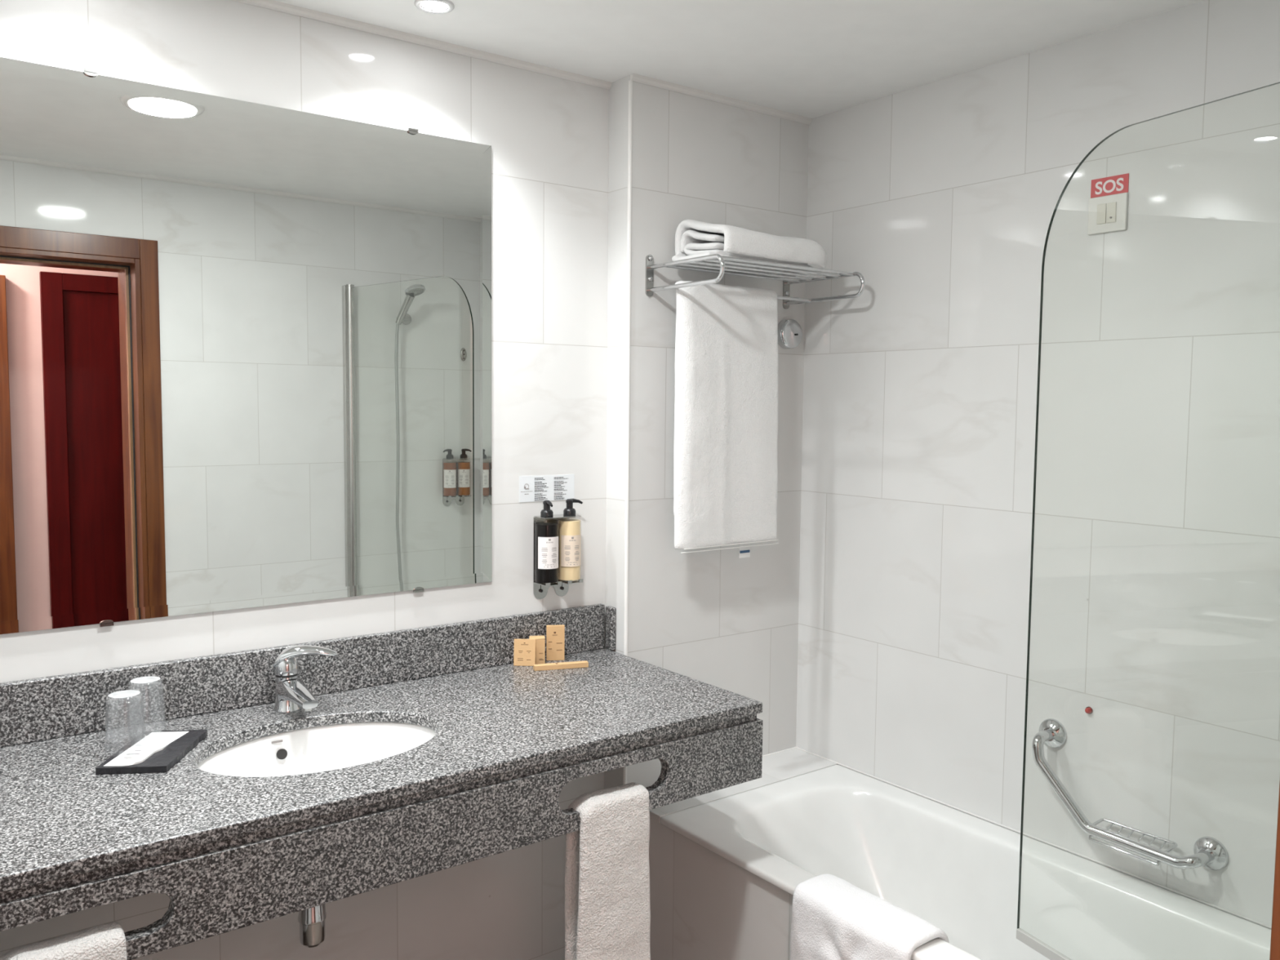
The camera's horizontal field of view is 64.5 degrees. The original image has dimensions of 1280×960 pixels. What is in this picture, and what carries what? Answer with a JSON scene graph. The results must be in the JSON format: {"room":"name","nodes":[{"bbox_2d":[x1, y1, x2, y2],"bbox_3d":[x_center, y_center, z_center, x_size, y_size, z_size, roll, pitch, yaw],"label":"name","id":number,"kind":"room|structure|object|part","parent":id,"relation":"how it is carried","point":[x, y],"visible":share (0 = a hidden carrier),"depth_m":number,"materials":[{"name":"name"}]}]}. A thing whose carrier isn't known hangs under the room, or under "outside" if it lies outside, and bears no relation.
{"room":"hotel bathroom","nodes":[
{"label":"hotel bathroom","id":0,"kind":"room"},
{"bbox_2d":[0,0,608,959],"bbox_3d":[-0.862,0.170,2.199,1.850,2.337,0.100,-3,5,-37],"label":"wall","id":1,"kind":"structure","parent":0,"point":[548,136],"depth_m":2.43,"materials":[{"name":"tile"}]},
{"bbox_2d":[0,57,492,634],"bbox_3d":[-0.887,-0.252,2.076,1.313,1.066,0.009,-3,5,-37],"label":"wall mirror","id":2,"kind":"object","parent":1,"relation":"attached to","point":[245,347],"visible":1,"depth_m":2.10,"materials":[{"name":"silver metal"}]},
{"bbox_2d":[0,604,604,746],"bbox_3d":[-0.793,0.421,2.193,1.732,0.118,0.021,-3,5,-37],"label":"backsplash","id":3,"kind":"structure","parent":1,"relation":"attached to","point":[51,707],"depth_m":2.15,"materials":[{"name":"stone"}]},
{"bbox_2d":[0,604,763,959],"bbox_3d":[-0.607,0.524,1.962,1.748,0.288,0.625,-3,5,-37],"label":"countertop","id":4,"kind":"structure","parent":1,"relation":"attached to","point":[228,853],"depth_m":1.89,"materials":[{"name":"stone"}]},
{"bbox_2d":[0,921,127,959],"bbox_3d":[-0.831,0.871,1.457,0.182,0.437,0.089,-3,5,-37],"label":"hand towel","id":5,"kind":"object","parent":4,"relation":"hanging from","point":[107,941],"visible":1,"depth_m":1.44,"materials":[{"name":"white fabric"}]},
{"bbox_2d":[104,689,146,756],"bbox_3d":[-0.932,0.438,1.837,0.069,0.104,0.069,-3,5,-37],"label":"glass tumbler","id":6,"kind":"object","parent":4,"relation":"on","point":[126,695],"visible":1,"depth_m":1.82,"materials":[{"name":"clear glass"}]},
{"bbox_2d":[126,677,166,735],"bbox_3d":[-0.949,0.432,1.950,0.069,0.100,0.069,-3,5,-37],"label":"glass tumbler","id":7,"kind":"object","parent":4,"relation":"on","point":[144,682],"visible":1,"depth_m":1.94,"materials":[{"name":"clear glass"}]},
{"bbox_2d":[95,729,207,774],"bbox_3d":[-0.890,0.497,1.862,0.130,0.011,0.202,0,4,-7],"label":"tray","id":8,"kind":"object","parent":4,"relation":"on","point":[162,761],"visible":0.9,"depth_m":1.82,"materials":[{"name":"black plastic"}]},
{"bbox_2d":[103,731,188,766],"bbox_3d":[-0.900,0.489,1.858,0.068,0.004,0.188,0,4,-1],"label":"paper card","id":9,"kind":"object","parent":8,"relation":"on","point":[156,741],"visible":1,"depth_m":1.85,"materials":[{"name":"white paper"}]},
{"bbox_2d":[124,750,140,759],"bbox_3d":[-0.909,0.492,1.820,0.024,0.001,0.043,0,4,-7],"label":"print","id":10,"kind":"object","parent":9,"relation":"on","point":[129,754],"depth_m":1.82},
{"bbox_2d":[271,644,337,712],"bbox_3d":[-0.684,0.419,2.109,0.120,0.136,0.174,-3,5,-37],"label":"mixer tap","id":11,"kind":"object","parent":4,"relation":"on","point":[291,694],"visible":1,"depth_m":2.12,"materials":[{"name":"silver metal"}]},
{"bbox_3d":[-0.701,0.441,2.081,0.049,0.048,0.145,-3,5,-37],"label":"spout","id":12,"kind":"part","parent":11,"relation":"part of","materials":[{"name":"silver metal"}]},
{"bbox_3d":[-0.704,0.374,2.137,0.133,0.051,0.048,0,4,-4],"label":"lever","id":13,"kind":"part","parent":11,"relation":"part of","materials":[{"name":"silver metal"}]},
{"bbox_2d":[196,721,436,777],"bbox_3d":[-0.609,0.603,1.953,0.515,0.158,0.372,-3,5,-37],"label":"washbasin","id":14,"kind":"object","parent":4,"relation":"in","point":[320,748],"visible":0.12,"depth_m":2.10,"materials":[{"name":"ceramic"}]},
{"bbox_2d":[297,903,326,947],"bbox_3d":[-0.721,0.791,2.098,0.060,0.235,0.306,-3,5,-37],"label":"trap","id":15,"kind":"object","parent":14,"relation":"attached to","point":[312,921],"visible":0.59,"depth_m":1.98,"materials":[{"name":"silver metal"}]},
{"bbox_2d":[513,639,535,666],"bbox_3d":[-0.286,0.428,2.517,0.053,0.066,0.011,1,4,1],"label":"box","id":16,"kind":"object","parent":4,"relation":"on","point":[524,651],"visible":0.9,"depth_m":2.52,"materials":[{"name":"brown cardboard"}]},
{"bbox_2d":[517,642,530,660],"bbox_3d":[-0.287,0.425,2.515,0.033,0.044,0.001,1,-2,2],"label":"print","id":17,"kind":"object","parent":16,"relation":"attached to","point":[524,642],"depth_m":2.52},
{"bbox_2d":[528,635,545,663],"bbox_3d":[-0.258,0.425,2.546,0.038,0.067,0.026,0,4,-9],"label":"box","id":18,"kind":"object","parent":4,"relation":"on","point":[540,640],"visible":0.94,"depth_m":2.54,"materials":[{"name":"brown cardboard"}]},
{"bbox_2d":[546,624,564,660],"bbox_3d":[-0.214,0.413,2.575,0.046,0.089,0.011,0,4,-8],"label":"box","id":19,"kind":"object","parent":4,"relation":"on","point":[555,634],"visible":1,"depth_m":2.57,"materials":[{"name":"brown cardboard"}]},
{"bbox_2d":[533,660,588,671],"bbox_3d":[-0.194,0.457,2.496,0.135,0.013,0.018,-1,4,-18],"label":"box","id":20,"kind":"object","parent":4,"relation":"on","point":[540,667],"visible":1,"depth_m":2.49,"materials":[{"name":"brown cardboard"}]},
{"bbox_2d":[564,782,650,959],"bbox_3d":[-0.067,0.835,2.025,0.180,0.441,0.090,-3,5,-37],"label":"hand towel","id":21,"kind":"object","parent":4,"relation":"hanging from","point":[607,909],"visible":0.99,"depth_m":1.99,"materials":[{"name":"white fabric"}]},
{"bbox_2d":[231,0,612,89],"bbox_3d":[-0.777,-0.987,2.100,1.750,0.015,0.013,-3,5,-37],"label":"trim","id":22,"kind":"structure","parent":1,"relation":"attached to","point":[268,4],"depth_m":2.30,"materials":[{"name":"paint"}]},
{"bbox_2d":[519,474,574,502],"bbox_3d":[-0.236,0.021,2.592,0.164,0.066,0.002,-3,5,-37],"label":"instruction sticker","id":23,"kind":"object","parent":1,"relation":"attached to","point":[561,486],"visible":1,"depth_m":2.59,"materials":[{"name":"white paper"}]},
{"bbox_2d":[534,476,567,501],"bbox_3d":[-0.226,0.022,2.599,0.101,0.058,0.001,-3,5,-37],"label":"print","id":24,"kind":"object","parent":23,"relation":"attached to","point":[546,488],"depth_m":2.60},
{"bbox_2d":[533,514,582,599],"bbox_3d":[-0.209,0.199,2.585,0.110,0.215,0.066,-3,5,-37],"label":"bracket","id":25,"kind":"object","parent":1,"relation":"attached to","point":[540,591],"visible":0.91,"depth_m":2.59,"materials":[{"name":"silver metal"}]},
{"bbox_2d":[534,500,558,584],"bbox_3d":[-0.235,0.155,2.561,0.061,0.211,0.061,1,4,8],"label":"pump bottle","id":26,"kind":"object","parent":25,"relation":"on","point":[546,533],"visible":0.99,"depth_m":2.54,"materials":[{"name":"black plastic"}]},
{"bbox_2d":[541,538,556,567],"bbox_3d":[-0.227,0.182,2.537,0.039,0.071,0.007,-1,4,-19],"label":"print","id":27,"kind":"object","parent":26,"relation":"attached to","point":[548,546],"depth_m":2.53},
{"bbox_2d":[533,578,582,586],"bbox_3d":[-0.209,0.257,2.589,0.110,0.008,0.064,-3,5,-37],"label":"shelf","id":28,"kind":"object","parent":25,"relation":"attached to","point":[562,583],"depth_m":2.58,"materials":[{"name":"silver metal"}]},
{"bbox_2d":[557,498,582,582],"bbox_3d":[-0.181,0.153,2.601,0.061,0.211,0.061,3,5,33],"label":"pump bottle","id":29,"kind":"object","parent":25,"relation":"on","point":[569,530],"visible":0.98,"depth_m":2.58,"materials":[{"name":"beige plastic"}]},
{"bbox_2d":[564,537,578,564],"bbox_3d":[-0.172,0.180,2.578,0.039,0.071,0.007,-1,4,-19],"label":"print","id":30,"kind":"object","parent":29,"relation":"attached to","point":[571,544],"depth_m":2.57},
{"bbox_2d":[622,80,632,785],"bbox_3d":[-0.035,0.153,2.642,0.012,2.322,0.012,-3,5,-37],"label":"trim","id":31,"kind":"structure","parent":1,"relation":"attached to","point":[629,82],"depth_m":2.61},
{"bbox_2d":[604,75,808,788],"bbox_3d":[0.163,0.128,2.905,0.640,2.337,0.193,-3,5,-37],"label":"wall pier","id":32,"kind":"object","parent":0,"point":[718,618],"visible":0.46,"depth_m":2.73,"materials":[{"name":"tile"}]},
{"bbox_2d":[630,73,812,124],"bbox_3d":[0.236,-1.024,2.740,0.640,0.015,0.013,-3,5,-37],"label":"trim","id":33,"kind":"structure","parent":32,"relation":"attached to","point":[633,77],"depth_m":2.72,"materials":[{"name":"paint"}]},
{"bbox_2d":[644,253,865,309],"bbox_3d":[0.309,-0.528,2.658,0.518,0.107,0.294,-3,5,-37],"label":"towel shelf","id":34,"kind":"object","parent":32,"relation":"attached to","point":[722,268],"visible":0.98,"depth_m":2.63,"materials":[{"name":"silver metal"}]},
{"bbox_3d":[0.025,-0.528,2.625,0.023,0.107,0.005,-3,5,-37],"label":"wall plate","id":35,"kind":"part","parent":34,"relation":"part of","materials":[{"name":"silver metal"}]},
{"bbox_2d":[673,280,778,558],"bbox_3d":[0.233,-0.148,2.688,0.356,0.730,0.050,-3,5,-37],"label":"hanging towel","id":36,"kind":"object","parent":34,"relation":"hanging from","point":[726,464],"visible":0.98,"depth_m":2.65,"materials":[{"name":"white fabric"}]},
{"bbox_2d":[739,550,750,553],"bbox_3d":[0.287,0.196,2.774,0.036,0.007,0.001,-3,5,-37],"label":"print","id":37,"kind":"object","parent":36,"relation":"attached to","point":[740,551],"depth_m":2.77},
{"bbox_2d":[671,219,826,275],"bbox_3d":[0.292,-0.610,2.654,0.399,0.121,0.220,-3,5,-37],"label":"folded towel","id":38,"kind":"object","parent":34,"relation":"on","point":[693,238],"visible":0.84,"depth_m":2.57,"materials":[{"name":"white fabric"}]},
{"bbox_3d":[0.421,-0.546,2.921,0.023,0.107,0.005,-3,5,-37],"label":"wall plate","id":39,"kind":"part","parent":34,"relation":"part of","materials":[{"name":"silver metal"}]},
{"bbox_2d":[777,319,802,349],"bbox_3d":[0.433,-0.421,2.922,0.087,0.087,0.034,-3,5,-37],"label":"reel","id":40,"kind":"object","parent":32,"relation":"attached to","point":[789,331],"visible":0.97,"depth_m":2.91,"materials":[{"name":"silver metal"}]},
{"bbox_2d":[273,0,1204,118],"bbox_3d":[0.030,-0.972,1.554,2.590,0.050,2.053,-3,5,-37],"label":"ceiling","id":41,"kind":"structure","parent":0,"point":[811,59],"depth_m":2.27,"materials":[{"name":"paint"}]},
{"bbox_2d":[414,0,454,13],"bbox_3d":[-0.429,-0.989,2.118,0.082,0.006,0.082,-3,5,-37],"label":"recessed light","id":42,"kind":"object","parent":41,"relation":"in","point":[433,6],"visible":1,"depth_m":2.12,"materials":[{"name":"silver metal"}]},
{"bbox_3d":[-0.429,-0.990,2.118,0.056,0.003,0.056,-3,5,-37],"label":"bulb","id":43,"kind":"part","parent":42,"relation":"part of","materials":[{"name":"white glass"}]},
{"bbox_2d":[795,0,1279,928],"bbox_3d":[1.040,0.176,2.352,0.100,2.337,2.133,-3,5,-37],"label":"wall","id":44,"kind":"structure","parent":0,"point":[1155,606],"depth_m":2.34,"materials":[{"name":"tile"}]},
{"bbox_2d":[649,747,837,822],"bbox_3d":[0.260,0.836,2.808,0.652,0.019,0.168,-3,5,-37],"label":"bathtub ledge","id":45,"kind":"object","parent":44,"relation":"attached to","point":[793,762],"depth_m":2.84,"materials":[{"name":"stone"}]},
{"bbox_2d":[645,746,1271,928],"bbox_3d":[0.766,0.878,2.144,0.642,0.006,1.842,-3,5,-37],"label":"trim","id":46,"kind":"structure","parent":44,"relation":"attached to","point":[811,753],"depth_m":2.40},
{"bbox_2d":[1084,706,1093,714],"bbox_3d":[1.019,0.524,2.308,0.013,0.017,0.017,-3,5,-37],"label":"pull knob","id":47,"kind":"object","parent":44,"relation":"attached to","point":[1088,709],"visible":1,"depth_m":2.31,"materials":[{"name":"red plastic"}]},
{"bbox_3d":[1.019,0.524,2.308,0.013,0.013,0.013,-3,5,-37],"label":"knob","id":48,"kind":"part","parent":47,"relation":"part of","materials":[{"name":"red plastic"}]},
{"bbox_2d":[1087,192,1128,235],"bbox_3d":[1.027,-0.585,2.231,0.012,0.080,0.087,-3,5,-37],"label":"wall switch","id":49,"kind":"object","parent":44,"relation":"attached to","point":[1106,214],"visible":1,"depth_m":2.23,"materials":[{"name":"white plastic"}]},
{"bbox_2d":[1090,173,1128,198],"bbox_3d":[1.031,-0.646,2.229,0.002,0.040,0.085,-3,5,-37],"label":"sign","id":50,"kind":"object","parent":44,"relation":"attached to","point":[1119,184],"visible":1,"depth_m":2.23,"materials":[{"name":"red plastic"}]},
{"bbox_2d":[1031,718,1228,871],"bbox_3d":[1.047,0.687,2.223,0.080,0.227,0.430,-3,5,-37],"label":"grab bar","id":51,"kind":"object","parent":44,"relation":"attached to","point":[1210,853],"visible":1,"depth_m":2.20,"materials":[{"name":"silver metal"}]},
{"bbox_2d":[1088,817,1177,866],"bbox_3d":[1.065,0.783,2.197,0.064,0.038,0.170,-3,5,-37],"label":"soap dish","id":52,"kind":"object","parent":51,"relation":"on","point":[1165,856],"depth_m":2.18,"materials":[{"name":"silver metal"}]},
{"bbox_3d":[0.105,1.460,1.022,4.200,0.050,3.300,-3,5,-37],"label":"floor","id":53,"kind":"structure","parent":0,"visible":0},
{"bbox_2d":[660,764,1271,959],"bbox_3d":[0.807,1.081,2.086,0.652,0.393,1.669,-3,5,-37],"label":"bathtub","id":54,"kind":"object","parent":53,"relation":"on","point":[957,871],"visible":0.87,"depth_m":2.46,"materials":[{"name":"white ceramic"}]},
{"bbox_2d":[648,817,793,959],"bbox_3d":[0.516,1.140,1.977,0.017,0.460,1.840,-3,5,-37],"label":"bath panel","id":55,"kind":"object","parent":54,"relation":"attached to","point":[704,905],"depth_m":2.43,"materials":[{"name":"stone"}]},
{"bbox_2d":[789,873,949,959],"bbox_3d":[0.463,1.033,2.080,0.157,0.348,0.328,-3,5,-37],"label":"towel","id":56,"kind":"object","parent":54,"relation":"on","point":[833,918],"visible":0.94,"depth_m":2.05,"materials":[{"name":"white fabric"}]},
{"bbox_2d":[1016,81,1279,959],"bbox_3d":[0.909,0.164,1.543,0.042,1.512,0.820,-1,5,-25],"label":"screen","id":57,"kind":"object","parent":54,"relation":"on","point":[1026,938],"visible":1,"depth_m":1.91,"materials":[{"name":"clear glass"}]},
{"bbox_3d":[0.678,0.162,0.670,2.490,2.600,0.317,-3,5,-37],"label":"wall","id":58,"kind":"structure","parent":0,"visible":0},
{"bbox_2d":[1269,782,1279,959],"bbox_3d":[0.216,0.432,0.345,0.965,2.100,0.336,-3,5,-37],"label":"door","id":59,"kind":"structure","parent":58,"relation":"in","point":[1275,929],"depth_m":0.71,"materials":[{"name":"brown wood"}]}
]}

